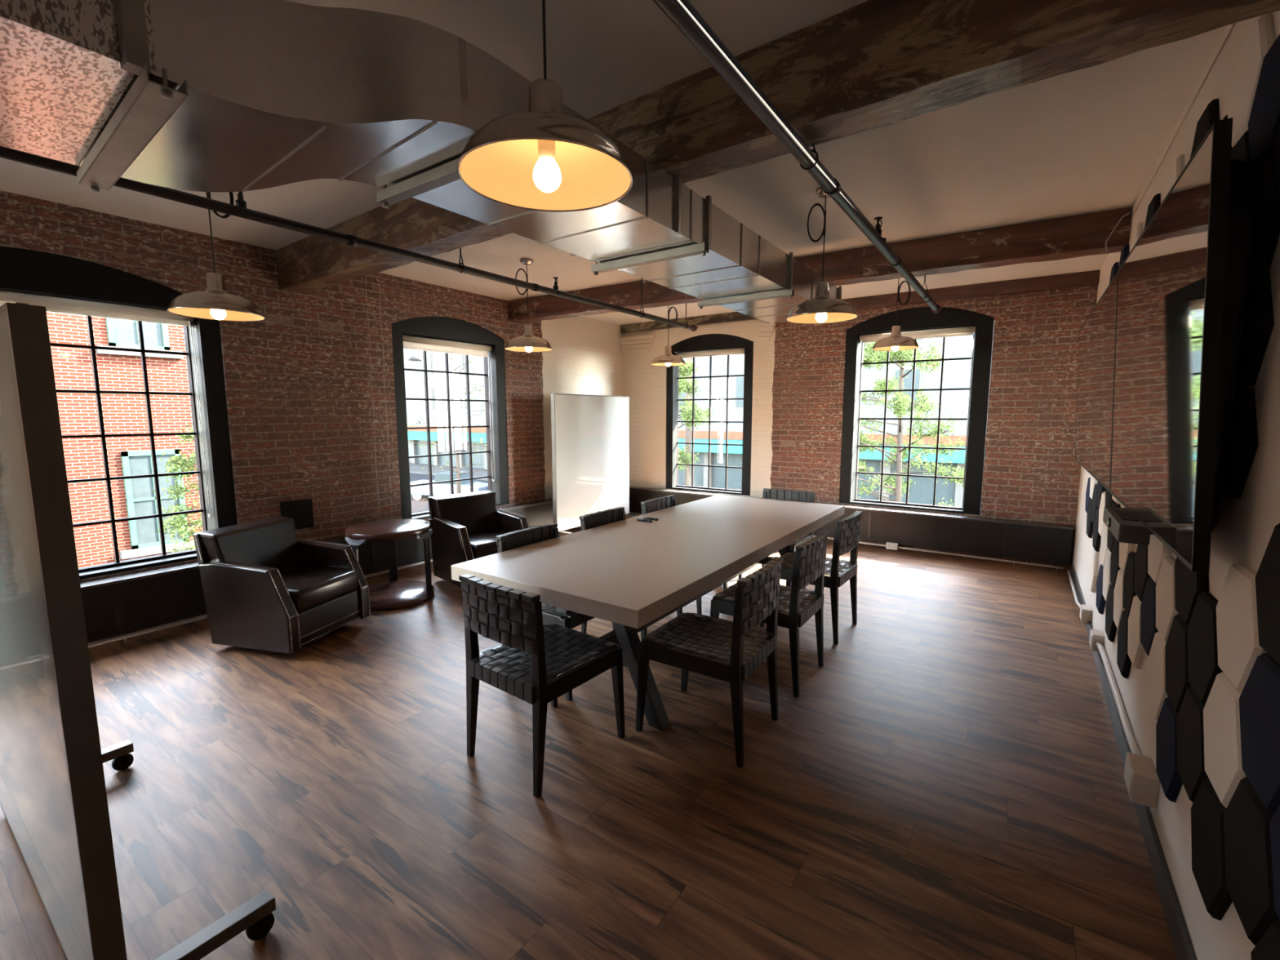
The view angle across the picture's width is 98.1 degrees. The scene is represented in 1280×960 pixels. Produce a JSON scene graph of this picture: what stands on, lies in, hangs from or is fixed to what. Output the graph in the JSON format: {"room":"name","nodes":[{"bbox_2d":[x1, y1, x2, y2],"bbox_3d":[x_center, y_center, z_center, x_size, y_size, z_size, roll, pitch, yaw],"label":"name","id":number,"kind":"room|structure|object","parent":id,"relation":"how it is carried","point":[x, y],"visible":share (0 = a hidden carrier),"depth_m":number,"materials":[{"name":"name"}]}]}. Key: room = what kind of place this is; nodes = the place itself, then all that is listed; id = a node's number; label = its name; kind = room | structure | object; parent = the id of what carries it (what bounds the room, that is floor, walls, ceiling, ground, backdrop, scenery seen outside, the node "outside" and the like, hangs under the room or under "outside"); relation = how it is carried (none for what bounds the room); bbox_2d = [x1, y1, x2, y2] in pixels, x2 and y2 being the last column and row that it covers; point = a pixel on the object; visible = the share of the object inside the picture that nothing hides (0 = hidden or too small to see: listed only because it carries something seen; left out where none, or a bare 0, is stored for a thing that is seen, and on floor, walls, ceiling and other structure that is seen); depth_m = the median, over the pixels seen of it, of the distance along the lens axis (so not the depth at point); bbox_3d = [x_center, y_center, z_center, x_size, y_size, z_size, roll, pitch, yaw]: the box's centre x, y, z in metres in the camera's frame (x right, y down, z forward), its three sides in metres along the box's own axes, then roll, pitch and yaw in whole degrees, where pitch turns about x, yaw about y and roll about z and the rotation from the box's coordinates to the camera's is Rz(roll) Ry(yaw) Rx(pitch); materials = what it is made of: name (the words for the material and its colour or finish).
{"room":"meeting room","nodes":[
{"label":"meeting room","id":0,"kind":"room"},
{"bbox_2d":[0,190,622,648],"bbox_3d":[-3.265,-0.397,4.379,0.270,2.860,10.720,5,8,34],"label":"wall","id":1,"kind":"structure","parent":0,"point":[310,388],"depth_m":4.83,"materials":[{"name":"brick"}]},
{"bbox_2d":[0,246,237,579],"bbox_3d":[-3.781,-0.381,3.613,0.228,2.112,1.792,5,8,34],"label":"window","id":2,"kind":"structure","parent":1,"relation":"in","point":[25,271],"depth_m":3.95,"materials":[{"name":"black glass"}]},
{"bbox_2d":[0,290,211,517],"bbox_3d":[-3.770,-0.396,3.573,0.060,1.539,1.570,5,8,34],"label":"roller blind","id":3,"kind":"object","parent":2,"relation":"attached to","point":[56,304],"visible":0.84,"depth_m":3.73,"materials":[{"name":"beige fabric"}]},
{"bbox_2d":[88,559,432,647],"bbox_3d":[-3.159,1.020,4.372,0.028,0.049,10.150,5,8,34],"label":"baseboard","id":4,"kind":"structure","parent":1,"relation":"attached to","point":[177,623],"depth_m":3.98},
{"bbox_2d":[280,498,314,529],"bbox_3d":[-2.913,0.297,4.719,0.016,0.250,0.250,5,8,34],"label":"air vent","id":5,"kind":"object","parent":1,"relation":"in","point":[300,510],"visible":0.78,"depth_m":4.73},
{"bbox_2d":[80,497,553,642],"bbox_3d":[-3.148,0.787,4.323,0.137,0.382,10.330,5,8,34],"label":"radiator cover","id":6,"kind":"object","parent":1,"relation":"attached to","point":[115,606],"visible":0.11,"depth_m":3.94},
{"bbox_2d":[391,316,508,519],"bbox_3d":[-2.079,-0.681,6.059,0.228,2.122,1.402,5,8,34],"label":"window","id":7,"kind":"structure","parent":1,"relation":"in","point":[444,328],"depth_m":6.07,"materials":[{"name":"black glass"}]},
{"bbox_2d":[402,334,494,481],"bbox_3d":[-2.056,-0.710,6.034,0.060,1.574,1.140,5,8,34],"label":"roller blind","id":8,"kind":"object","parent":7,"relation":"attached to","point":[409,342],"visible":0.82,"depth_m":5.96,"materials":[{"name":"beige fabric"}]},
{"bbox_2d":[0,517,1177,959],"bbox_3d":[-0.912,1.269,2.960,6.025,0.120,10.750,5,8,34],"label":"floor","id":9,"kind":"structure","parent":0,"point":[948,783],"depth_m":2.23,"materials":[{"name":"brown wood"}]},
{"bbox_2d":[0,302,275,959],"bbox_3d":[-1.795,0.453,1.816,1.535,1.775,0.391,5,8,34],"label":"board","id":10,"kind":"object","parent":9,"relation":"on","point":[54,802],"visible":1,"depth_m":1.29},
{"bbox_2d":[192,515,370,653],"bbox_3d":[-2.471,0.707,3.883,0.756,0.783,0.704,2,7,15],"label":"leather armchair","id":11,"kind":"object","parent":9,"relation":"on","point":[264,588],"visible":1,"depth_m":3.64,"materials":[{"name":"leather"}]},
{"bbox_2d":[279,565,358,612],"bbox_3d":[-2.381,0.746,3.864,0.564,0.150,0.520,2,7,15],"label":"seat cushion","id":12,"kind":"object","parent":11,"relation":"on","point":[308,588],"depth_m":3.82,"materials":[{"name":"leather"}]},
{"bbox_2d":[345,519,434,611],"bbox_3d":[-2.098,0.694,4.671,0.670,0.620,0.670,5,8,34],"label":"side table","id":13,"kind":"object","parent":9,"relation":"on","point":[394,594],"visible":0.88,"depth_m":4.60,"materials":[{"name":"brown wood"}]},
{"bbox_2d":[427,489,529,587],"bbox_3d":[-1.490,0.547,5.209,0.756,0.783,0.704,7,10,44],"label":"leather armchair","id":14,"kind":"object","parent":9,"relation":"on","point":[465,526],"visible":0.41,"depth_m":5.16,"materials":[{"name":"leather"}]},
{"bbox_2d":[467,528,508,559],"bbox_3d":[-1.424,0.591,5.149,0.564,0.150,0.520,7,10,44],"label":"seat cushion","id":15,"kind":"object","parent":14,"relation":"on","point":[483,542],"depth_m":4.94,"materials":[{"name":"leather"}]},
{"bbox_2d":[458,573,625,798],"bbox_3d":[-0.441,0.831,2.557,0.496,0.845,0.572,5,9,37],"label":"dining chair","id":16,"kind":"object","parent":9,"relation":"on","point":[529,654],"visible":1,"depth_m":2.37,"materials":[{"name":"leather"}]},
{"bbox_2d":[495,522,620,701],"bbox_3d":[-0.480,0.739,3.325,0.572,0.845,0.496,5,8,34],"label":"dining chair","id":17,"kind":"object","parent":9,"relation":"on","point":[526,536],"visible":0.27,"depth_m":3.24,"materials":[{"name":"black wood"}]},
{"bbox_2d":[551,393,636,535],"bbox_3d":[-0.570,-0.208,7.276,0.502,1.790,1.520,5,8,34],"label":"board","id":18,"kind":"object","parent":9,"relation":"on","point":[590,433],"visible":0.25,"depth_m":7.14,"materials":[{"name":"plastic"}]},
{"bbox_2d":[579,506,682,639],"bbox_3d":[-0.062,0.665,3.943,0.572,0.845,0.496,5,8,34],"label":"dining chair","id":19,"kind":"object","parent":9,"relation":"on","point":[595,519],"visible":0.2,"depth_m":4.00,"materials":[{"name":"leather"}]},
{"bbox_2d":[451,494,844,730],"bbox_3d":[0.387,0.712,3.893,1.195,0.762,3.120,5,8,34],"label":"conference table","id":20,"kind":"object","parent":9,"relation":"on","point":[631,574],"visible":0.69,"depth_m":3.07,"materials":[{"name":"laminate"}]},
{"bbox_2d":[640,494,728,614],"bbox_3d":[0.364,0.591,4.556,0.572,0.845,0.496,5,8,34],"label":"dining chair","id":21,"kind":"object","parent":9,"relation":"on","point":[651,505],"visible":0.21,"depth_m":4.61,"materials":[{"name":"leather"}]},
{"bbox_2d":[635,556,783,768],"bbox_3d":[0.350,0.808,2.733,0.572,0.845,0.496,4,8,33],"label":"dining chair","id":22,"kind":"object","parent":9,"relation":"on","point":[740,642],"visible":1,"depth_m":2.60,"materials":[{"name":"leather"}]},
{"bbox_2d":[710,531,829,697],"bbox_3d":[0.779,0.735,3.341,0.572,0.845,0.496,5,8,34],"label":"dining chair","id":23,"kind":"object","parent":9,"relation":"on","point":[800,604],"visible":0.7,"depth_m":3.13,"materials":[{"name":"black wood"}]},
{"bbox_2d":[737,488,815,579],"bbox_3d":[1.233,0.539,4.977,0.496,0.845,0.572,5,8,34],"label":"dining chair","id":24,"kind":"object","parent":9,"relation":"on","point":[768,493],"visible":0.21,"depth_m":5.08,"materials":[{"name":"leather"}]},
{"bbox_2d":[760,511,862,644],"bbox_3d":[1.253,0.651,4.040,0.572,0.845,0.496,5,8,36],"label":"dining chair","id":25,"kind":"object","parent":9,"relation":"on","point":[837,572],"visible":0.67,"depth_m":3.81,"materials":[{"name":"leather"}]},
{"bbox_2d":[0,0,1226,324],"bbox_3d":[-0.917,-1.704,2.605,6.025,0.150,10.750,5,8,34],"label":"ceiling","id":26,"kind":"structure","parent":0,"point":[1090,140],"depth_m":2.90,"materials":[{"name":"paint"}]},
{"bbox_2d":[167,191,265,321],"bbox_3d":[-2.218,-1.246,2.874,0.412,0.813,0.412,5,8,34],"label":"pendant lamp","id":27,"kind":"object","parent":26,"relation":"hanging from","point":[214,303],"visible":0.82,"depth_m":2.87,"materials":[{"name":"silver metal"}]},
{"bbox_2d":[0,146,697,331],"bbox_3d":[-1.974,-1.412,2.485,0.099,0.392,9.095,5,8,34],"label":"pipe","id":28,"kind":"object","parent":26,"relation":"hanging from","point":[240,210],"visible":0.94,"depth_m":2.84,"materials":[{"name":"black metal"}]},
{"bbox_2d":[504,257,552,352],"bbox_3d":[-0.969,-1.496,4.790,0.412,0.775,0.412,5,8,34],"label":"pendant lamp","id":29,"kind":"object","parent":26,"relation":"hanging from","point":[527,342],"visible":0.91,"depth_m":4.74,"materials":[{"name":"silver metal"}]},
{"bbox_2d":[457,0,632,212],"bbox_3d":[-0.224,-1.080,1.292,0.412,0.775,0.412,5,8,34],"label":"pendant lamp","id":30,"kind":"object","parent":26,"relation":"hanging from","point":[541,158],"visible":1,"depth_m":1.36,"materials":[{"name":"silver metal"}]},
{"bbox_2d":[537,139,555,160],"bbox_3d":[-0.223,-0.793,1.327,0.042,0.056,0.042,5,8,34],"label":"socket","id":31,"kind":"object","parent":30,"relation":"attached to","point":[546,148],"depth_m":1.31,"materials":[{"name":"ceramic"}]},
{"bbox_2d":[650,306,685,366],"bbox_3d":[0.330,-1.709,6.481,0.412,0.758,0.412,5,8,34],"label":"pendant lamp","id":32,"kind":"object","parent":26,"relation":"hanging from","point":[668,359],"visible":0.88,"depth_m":6.44,"materials":[{"name":"silver metal"}]},
{"bbox_2d":[275,0,1279,293],"bbox_3d":[-0.648,-1.512,2.931,5.531,0.307,0.218,5,8,36],"label":"ceiling beam","id":33,"kind":"structure","parent":26,"relation":"attached to","point":[869,64],"depth_m":1.85,"materials":[{"name":"wood"}]},
{"bbox_2d":[652,0,942,313],"bbox_3d":[0.059,-1.266,1.248,0.099,0.395,9.355,5,8,34],"label":"pipe","id":34,"kind":"object","parent":26,"relation":"hanging from","point":[682,13],"visible":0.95,"depth_m":1.75,"materials":[{"name":"metal"}]},
{"bbox_2d":[507,207,1132,323],"bbox_3d":[0.867,-1.812,5.104,5.537,0.232,0.230,4,8,32],"label":"ceiling beam","id":35,"kind":"structure","parent":26,"relation":"attached to","point":[1085,234],"depth_m":4.17,"materials":[{"name":"wood"}]},
{"bbox_2d":[786,186,857,324],"bbox_3d":[1.094,-1.329,3.308,0.412,0.763,0.412,5,8,34],"label":"pendant lamp","id":36,"kind":"object","parent":26,"relation":"hanging from","point":[821,309],"visible":0.96,"depth_m":3.29,"materials":[{"name":"silver metal"}]},
{"bbox_2d":[871,278,919,351],"bbox_3d":[2.437,-1.587,5.262,0.412,0.718,0.412,5,8,34],"label":"pendant lamp","id":37,"kind":"object","parent":26,"relation":"hanging from","point":[895,342],"visible":0.94,"depth_m":5.22,"materials":[{"name":"silver metal"}]},
{"bbox_3d":[-2.393,-1.237,0.420,5.521,0.252,0.218,5,8,34],"label":"ceiling beam","id":38,"kind":"structure","parent":26,"relation":"attached to","visible":0},
{"bbox_2d":[0,0,841,323],"bbox_3d":[-1.236,-1.078,1.404,1.238,0.292,8.200,5,8,34],"label":"air duct","id":39,"kind":"object","parent":38,"relation":"hanging from","point":[281,92],"visible":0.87,"depth_m":1.47,"materials":[{"name":"metal"}]},
{"bbox_2d":[76,64,188,191],"bbox_3d":[-1.415,-0.930,1.522,0.896,0.059,0.073,5,9,38],"label":"hanger","id":40,"kind":"object","parent":39,"relation":"attached to","point":[148,104],"visible":1,"depth_m":1.44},
{"bbox_2d":[376,157,460,208],"bbox_3d":[-0.628,-0.959,1.754,0.660,0.059,0.043,5,8,34],"label":"hanger","id":41,"kind":"object","parent":39,"relation":"attached to","point":[446,173],"visible":0.54,"depth_m":1.80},
{"bbox_2d":[591,241,709,275],"bbox_3d":[0.031,-1.073,2.701,0.660,0.059,0.043,5,8,34],"label":"hanger","id":42,"kind":"object","parent":39,"relation":"attached to","point":[700,248],"visible":1,"depth_m":2.67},
{"bbox_2d":[697,288,794,308],"bbox_3d":[0.679,-1.186,3.632,0.660,0.059,0.043,5,8,34],"label":"hanger","id":43,"kind":"object","parent":39,"relation":"attached to","point":[784,293],"visible":1,"depth_m":3.60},
{"bbox_2d":[622,285,1097,569],"bbox_3d":[2.088,-0.720,7.011,5.525,2.860,0.270,5,8,34],"label":"wall","id":44,"kind":"structure","parent":0,"point":[1032,473],"depth_m":6.27,"materials":[{"name":"brick"}]},
{"bbox_2d":[620,333,655,353],"bbox_3d":[-0.036,-1.991,8.136,0.589,0.235,0.054,5,8,34],"label":"corbel","id":45,"kind":"object","parent":44,"relation":"attached to","point":[636,340],"visible":1,"depth_m":8.14,"materials":[{"name":"beige paint"}]},
{"bbox_2d":[620,311,757,333],"bbox_3d":[0.723,-2.168,7.584,2.420,0.114,0.059,5,8,34],"label":"beam","id":46,"kind":"structure","parent":44,"relation":"attached to","point":[733,316],"depth_m":7.54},
{"bbox_2d":[666,333,753,495],"bbox_3d":[0.991,-0.912,7.741,1.322,2.192,0.228,5,8,34],"label":"window","id":47,"kind":"structure","parent":44,"relation":"in","point":[708,341],"depth_m":7.72,"materials":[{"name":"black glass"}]},
{"bbox_2d":[675,347,744,358],"bbox_3d":[0.965,-0.959,7.715,1.070,1.659,0.060,5,8,34],"label":"roller blind","id":48,"kind":"object","parent":47,"relation":"attached to","point":[739,350],"visible":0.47,"depth_m":7.59,"materials":[{"name":"beige fabric"}]},
{"bbox_2d":[631,513,1063,571],"bbox_3d":[2.009,0.702,6.907,5.200,0.061,0.032,5,8,34],"label":"baseboard","id":49,"kind":"structure","parent":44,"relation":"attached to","point":[829,538],"depth_m":5.90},
{"bbox_2d":[629,485,1073,564],"bbox_3d":[2.021,0.466,6.942,5.350,0.382,0.147,5,8,34],"label":"radiator cover","id":50,"kind":"object","parent":44,"relation":"attached to","point":[1051,543],"visible":0.66,"depth_m":5.98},
{"bbox_2d":[839,306,994,515],"bbox_3d":[3.089,-0.788,6.296,1.462,2.262,0.228,5,8,34],"label":"window","id":51,"kind":"structure","parent":44,"relation":"in","point":[918,318],"depth_m":6.17,"materials":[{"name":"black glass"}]},
{"bbox_2d":[859,326,975,485],"bbox_3d":[3.059,-0.813,6.276,1.160,1.704,0.060,5,8,34],"label":"roller blind","id":52,"kind":"object","parent":51,"relation":"attached to","point":[967,331],"visible":0.99,"depth_m":6.05,"materials":[{"name":"beige fabric"}]},
{"bbox_2d":[842,269,1100,310],"bbox_3d":[2.985,-1.980,6.020,3.094,0.124,0.079,5,8,34],"label":"ceiling beam","id":53,"kind":"structure","parent":44,"relation":"attached to","point":[1086,278],"depth_m":5.61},
{"bbox_2d":[1072,10,1279,959],"bbox_3d":[1.482,-0.018,1.140,0.200,2.860,10.750,5,8,34],"label":"wall","id":54,"kind":"structure","parent":0,"point":[1242,533],"depth_m":1.63,"materials":[{"name":"paint"}]},
{"bbox_2d":[1075,271,1117,493],"bbox_3d":[3.086,-0.594,3.726,0.152,1.085,2.448,5,8,34],"label":"wall screen","id":55,"kind":"object","parent":54,"relation":"attached to","point":[1097,335],"visible":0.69,"depth_m":3.37,"materials":[{"name":"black glass"}]},
{"bbox_2d":[1105,584,1116,642],"bbox_3d":[2.609,0.732,3.069,0.024,0.282,0.325,5,8,34],"label":"tile","id":56,"kind":"structure","parent":54,"relation":"attached to","point":[1110,626],"depth_m":3.03,"materials":[{"name":"black fabric"}]},
{"bbox_2d":[1095,641,1141,755],"bbox_3d":[2.331,1.042,2.720,0.040,0.059,1.492,5,8,34],"label":"conduit","id":57,"kind":"object","parent":54,"relation":"attached to","point":[1133,746],"visible":0.73,"depth_m":2.63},
{"bbox_2d":[1113,568,1124,629],"bbox_3d":[2.465,0.613,2.845,0.024,0.282,0.325,5,8,34],"label":"tile","id":58,"kind":"structure","parent":54,"relation":"attached to","point":[1118,608],"depth_m":2.83,"materials":[{"name":"white fabric"}]},
{"bbox_2d":[1116,610,1131,678],"bbox_3d":[2.322,0.782,2.656,0.024,0.282,0.325,5,8,34],"label":"tile","id":59,"kind":"structure","parent":54,"relation":"attached to","point":[1123,661],"depth_m":2.62,"materials":[{"name":"black fabric"}]},
{"bbox_2d":[1123,551,1136,616],"bbox_3d":[2.321,0.494,2.622,0.024,0.282,0.325,5,8,34],"label":"tile","id":60,"kind":"structure","parent":54,"relation":"attached to","point":[1129,593],"depth_m":2.61,"materials":[{"name":"black fabric"}]},
{"bbox_2d":[1070,564,1196,959],"bbox_3d":[1.269,1.369,1.185,0.017,0.094,10.310,5,8,34],"label":"baseboard","id":61,"kind":"structure","parent":54,"relation":"attached to","point":[1182,944],"depth_m":1.90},
{"bbox_2d":[1127,595,1145,669],"bbox_3d":[2.178,0.663,2.432,0.024,0.282,0.325,5,8,34],"label":"tile","id":62,"kind":"structure","parent":54,"relation":"attached to","point":[1135,651],"depth_m":2.40,"materials":[{"name":"white fabric"}]},
{"bbox_2d":[1124,751,1159,808],"bbox_3d":[1.851,1.106,2.053,0.073,0.110,0.160,5,8,34],"label":"box","id":63,"kind":"object","parent":54,"relation":"attached to","point":[1140,776],"visible":1,"depth_m":2.00,"materials":[{"name":"white plastic"}]},
{"bbox_2d":[1133,544,1151,601],"bbox_3d":[2.177,0.375,2.398,0.024,0.282,0.325,5,8,34],"label":"tile","id":64,"kind":"structure","parent":54,"relation":"attached to","point":[1141,575],"depth_m":2.38,"materials":[{"name":"black fabric"}]},
{"bbox_2d":[1140,577,1158,655],"bbox_3d":[2.034,0.544,2.208,0.024,0.282,0.325,5,8,34],"label":"tile","id":65,"kind":"structure","parent":54,"relation":"attached to","point":[1148,629],"depth_m":2.19,"materials":[{"name":"blue fabric"}]},
{"bbox_2d":[1147,631,1168,720],"bbox_3d":[1.890,0.713,2.019,0.024,0.282,0.325,5,8,34],"label":"tile","id":66,"kind":"structure","parent":54,"relation":"attached to","point":[1157,694],"depth_m":2.00,"materials":[{"name":"white fabric"}]},
{"bbox_2d":[1147,534,1172,583],"bbox_3d":[2.033,0.256,2.174,0.024,0.282,0.325,5,8,34],"label":"tile","id":67,"kind":"structure","parent":54,"relation":"attached to","point":[1157,550],"depth_m":2.15,"materials":[{"name":"white fabric"}]},
{"bbox_2d":[1155,555,1178,642],"bbox_3d":[1.889,0.425,1.984,0.024,0.282,0.325,5,8,34],"label":"tile","id":68,"kind":"structure","parent":54,"relation":"attached to","point":[1166,611],"depth_m":1.97,"materials":[{"name":"white fabric"}]},
{"bbox_2d":[1155,697,1182,802],"bbox_3d":[1.746,0.881,1.829,0.024,0.282,0.325,5,8,34],"label":"tile","id":69,"kind":"structure","parent":54,"relation":"attached to","point":[1171,784],"depth_m":1.80,"materials":[{"name":"blue fabric"}]},
{"bbox_2d":[1163,154,1184,199],"bbox_3d":[2.318,-1.234,2.415,0.024,0.282,0.325,5,8,34],"label":"tile","id":70,"kind":"structure","parent":54,"relation":"attached to","point":[1178,166],"depth_m":2.35,"materials":[{"name":"white fabric"}]},
{"bbox_2d":[1164,613,1191,713],"bbox_3d":[1.746,0.594,1.795,0.024,0.282,0.325,5,8,34],"label":"tile","id":71,"kind":"structure","parent":54,"relation":"attached to","point":[1177,682],"depth_m":1.78,"materials":[{"name":"black fabric"}]},
{"bbox_2d":[1110,117,1262,573],"bbox_3d":[1.904,-0.389,2.026,0.152,1.085,1.690,5,8,34],"label":"wall screen","id":72,"kind":"object","parent":54,"relation":"attached to","point":[1183,285],"visible":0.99,"depth_m":1.51,"materials":[{"name":"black glass"}]},
{"bbox_2d":[1102,506,1153,545],"bbox_3d":[1.913,0.172,2.129,0.182,0.068,0.480,5,8,34],"label":"bar","id":73,"kind":"object","parent":72,"relation":"attached to","point":[1125,526],"visible":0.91,"depth_m":2.00,"materials":[{"name":"black"}]},
{"bbox_2d":[1174,557,1208,625],"bbox_3d":[1.746,0.305,1.760,0.024,0.282,0.325,5,8,34],"label":"tile","id":74,"kind":"structure","parent":54,"relation":"attached to","point":[1188,584],"depth_m":1.73,"materials":[{"name":"black fabric"}]},
{"bbox_2d":[1176,685,1208,803],"bbox_3d":[1.602,0.762,1.605,0.024,0.282,0.325,5,8,34],"label":"tile","id":75,"kind":"structure","parent":54,"relation":"attached to","point":[1189,720],"depth_m":1.59,"materials":[{"name":"black fabric"}]},
{"bbox_2d":[1190,98,1219,158],"bbox_3d":[2.031,-1.184,2.002,0.024,0.282,0.325,5,8,34],"label":"tile","id":76,"kind":"structure","parent":54,"relation":"attached to","point":[1211,114],"depth_m":1.94,"materials":[{"name":"black fabric"}]},
{"bbox_2d":[1186,591,1222,704],"bbox_3d":[1.602,0.474,1.571,0.024,0.282,0.325,5,8,34],"label":"tile","id":77,"kind":"structure","parent":54,"relation":"attached to","point":[1203,668],"depth_m":1.55,"materials":[{"name":"black fabric"}]},
{"bbox_2d":[1191,777,1232,920],"bbox_3d":[1.459,0.931,1.416,0.024,0.282,0.325,5,8,34],"label":"tile","id":78,"kind":"structure","parent":54,"relation":"attached to","point":[1207,831],"depth_m":1.39,"materials":[{"name":"black fabric"}]},
{"bbox_2d":[1203,671,1246,808],"bbox_3d":[1.458,0.643,1.381,0.024,0.282,0.325,5,8,34],"label":"tile","id":79,"kind":"structure","parent":54,"relation":"attached to","point":[1221,715],"depth_m":1.36,"materials":[{"name":"white fabric"}]},
{"bbox_2d":[1222,388,1258,497],"bbox_3d":[1.601,-0.102,1.502,0.024,0.282,0.325,5,8,34],"label":"tile","id":80,"kind":"structure","parent":54,"relation":"attached to","point":[1243,445],"depth_m":1.42,"materials":[{"name":"black fabric"}]},
{"bbox_2d":[1231,129,1250,164],"bbox_3d":[1.744,-0.846,1.623,0.024,0.282,0.325,5,8,34],"label":"tile","id":81,"kind":"structure","parent":54,"relation":"attached to","point":[1240,152],"depth_m":1.55,"materials":[{"name":"black fabric"}]},
{"bbox_2d":[1216,562,1266,693],"bbox_3d":[1.458,0.355,1.347,0.024,0.282,0.325,5,8,34],"label":"tile","id":82,"kind":"structure","parent":54,"relation":"attached to","point":[1238,648],"depth_m":1.33,"materials":[{"name":"white fabric"}]},
{"bbox_2d":[1226,13,1275,146],"bbox_3d":[1.743,-1.134,1.589,0.024,0.282,0.325,5,8,34],"label":"tile","id":83,"kind":"structure","parent":54,"relation":"attached to","point":[1260,39],"depth_m":1.56,"materials":[{"name":"white fabric"}]},
{"bbox_2d":[1223,777,1279,946],"bbox_3d":[1.315,0.812,1.192,0.024,0.282,0.325,5,8,34],"label":"tile","id":84,"kind":"structure","parent":54,"relation":"attached to","point":[1246,826],"depth_m":1.17,"materials":[{"name":"black fabric"}]},
{"bbox_2d":[1235,270,1274,387],"bbox_3d":[1.601,-0.390,1.468,0.024,0.282,0.325,5,8,34],"label":"tile","id":85,"kind":"structure","parent":54,"relation":"attached to","point":[1259,322],"depth_m":1.38,"materials":[{"name":"black fabric"}]},
{"bbox_2d":[1239,653,1279,815],"bbox_3d":[1.314,0.524,1.158,0.024,0.282,0.325,5,8,34],"label":"tile","id":86,"kind":"structure","parent":54,"relation":"attached to","point":[1260,697],"depth_m":1.16,"materials":[{"name":"blue fabric"}]},
{"bbox_2d":[1248,34,1279,166],"bbox_3d":[1.599,-0.965,1.399,0.024,0.282,0.325,5,8,34],"label":"tile","id":87,"kind":"structure","parent":54,"relation":"attached to","point":[1264,122],"depth_m":1.41,"materials":[{"name":"blue fabric"}]},
{"bbox_2d":[1248,149,1279,278],"bbox_3d":[1.600,-0.677,1.433,0.024,0.282,0.325,5,8,34],"label":"tile","id":88,"kind":"structure","parent":54,"relation":"attached to","point":[1267,230],"depth_m":1.36,"materials":[{"name":"black fabric"}]},
{"bbox_2d":[1250,920,1279,959],"bbox_3d":[1.171,0.981,1.003,0.024,0.282,0.325,5,8,34],"label":"tile","id":89,"kind":"structure","parent":54,"relation":"attached to","point":[1268,948],"depth_m":1.06,"materials":[{"name":"black fabric"}]},
{"bbox_2d":[1255,523,1279,665],"bbox_3d":[1.314,0.236,1.123,0.024,0.282,0.325,5,8,34],"label":"tile","id":90,"kind":"structure","parent":54,"relation":"attached to","point":[1268,575],"depth_m":1.18,"materials":[{"name":"black fabric"}]},
{"bbox_2d":[1269,804,1279,919],"bbox_3d":[1.171,0.693,0.968,0.024,0.282,0.325,5,8,34],"label":"tile","id":91,"kind":"structure","parent":54,"relation":"attached to","point":[1274,823],"depth_m":1.06,"materials":[{"name":"blue fabric"}]},
{"label":"outside","id":92,"kind":"structure","parent":0,"visible":0},
{"bbox_2d":[409,472,488,513],"bbox_3d":[-6.649,3.634,17.306,150.000,0.300,100.000,5,8,34],"label":"ground","id":93,"kind":"structure","parent":92,"point":[421,505],"depth_m":35.79,"materials":[{"name":"concrete"}]},
{"bbox_2d":[46,311,203,568],"bbox_3d":[-16.391,-0.287,9.167,6.640,9.450,20.400,5,8,34],"label":"brick building","id":94,"kind":"structure","parent":93,"relation":"on","point":[117,371],"depth_m":11.57,"materials":[{"name":"brick"}]},
{"bbox_2d":[151,424,202,552],"bbox_3d":[-8.435,1.518,11.193,2.156,5.363,2.606,-2,7,-15],"label":"street tree","id":95,"kind":"object","parent":93,"relation":"on","point":[179,461],"visible":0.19,"depth_m":10.84,"materials":[{"name":"green plant"}]},
{"bbox_2d":[408,351,486,493],"bbox_3d":[-8.681,-2.190,26.733,4.882,9.041,4.683,-1,7,-3],"label":"street tree","id":96,"kind":"object","parent":93,"relation":"on","point":[457,471],"visible":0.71,"depth_m":26.69,"materials":[{"name":"green plant"}]},
{"bbox_2d":[408,462,488,480],"bbox_3d":[6.566,1.121,36.272,150.000,0.150,5.500,5,8,34],"label":"pavement","id":97,"kind":"structure","parent":93,"relation":"on","point":[414,468],"depth_m":53.57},
{"bbox_2d":[409,470,488,500],"bbox_3d":[-12.400,0.355,35.976,5.466,1.794,1.970,2,7,15],"label":"parked car","id":98,"kind":"object","parent":93,"relation":"on","point":[418,492],"visible":0.53,"depth_m":35.16,"materials":[{"name":"paint"}]},
{"bbox_2d":[679,357,692,485],"bbox_3d":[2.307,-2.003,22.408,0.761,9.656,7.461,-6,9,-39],"label":"utility pole","id":99,"kind":"object","parent":93,"relation":"on","point":[687,433],"visible":0.09,"depth_m":22.82,"materials":[{"name":"wood"}]},
{"bbox_2d":[678,360,714,471],"bbox_3d":[0.881,-1.460,18.111,3.173,9.604,3.853,0,7,4],"label":"street tree","id":100,"kind":"object","parent":93,"relation":"on","point":[686,370],"visible":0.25,"depth_m":17.61,"materials":[{"name":"green plant"}]},
{"bbox_2d":[403,324,994,507],"bbox_3d":[-0.297,-10.379,47.066,115.000,20.450,9.400,5,8,34],"label":"outdoor view","id":101,"kind":"structure","parent":93,"relation":"on","point":[957,373],"depth_m":38.95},
{"bbox_2d":[857,338,965,506],"bbox_3d":[6.275,-1.217,13.884,4.402,10.106,5.452,-6,9,-41],"label":"street tree","id":102,"kind":"object","parent":93,"relation":"on","point":[901,402],"visible":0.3,"depth_m":13.32,"materials":[{"name":"green plant"}]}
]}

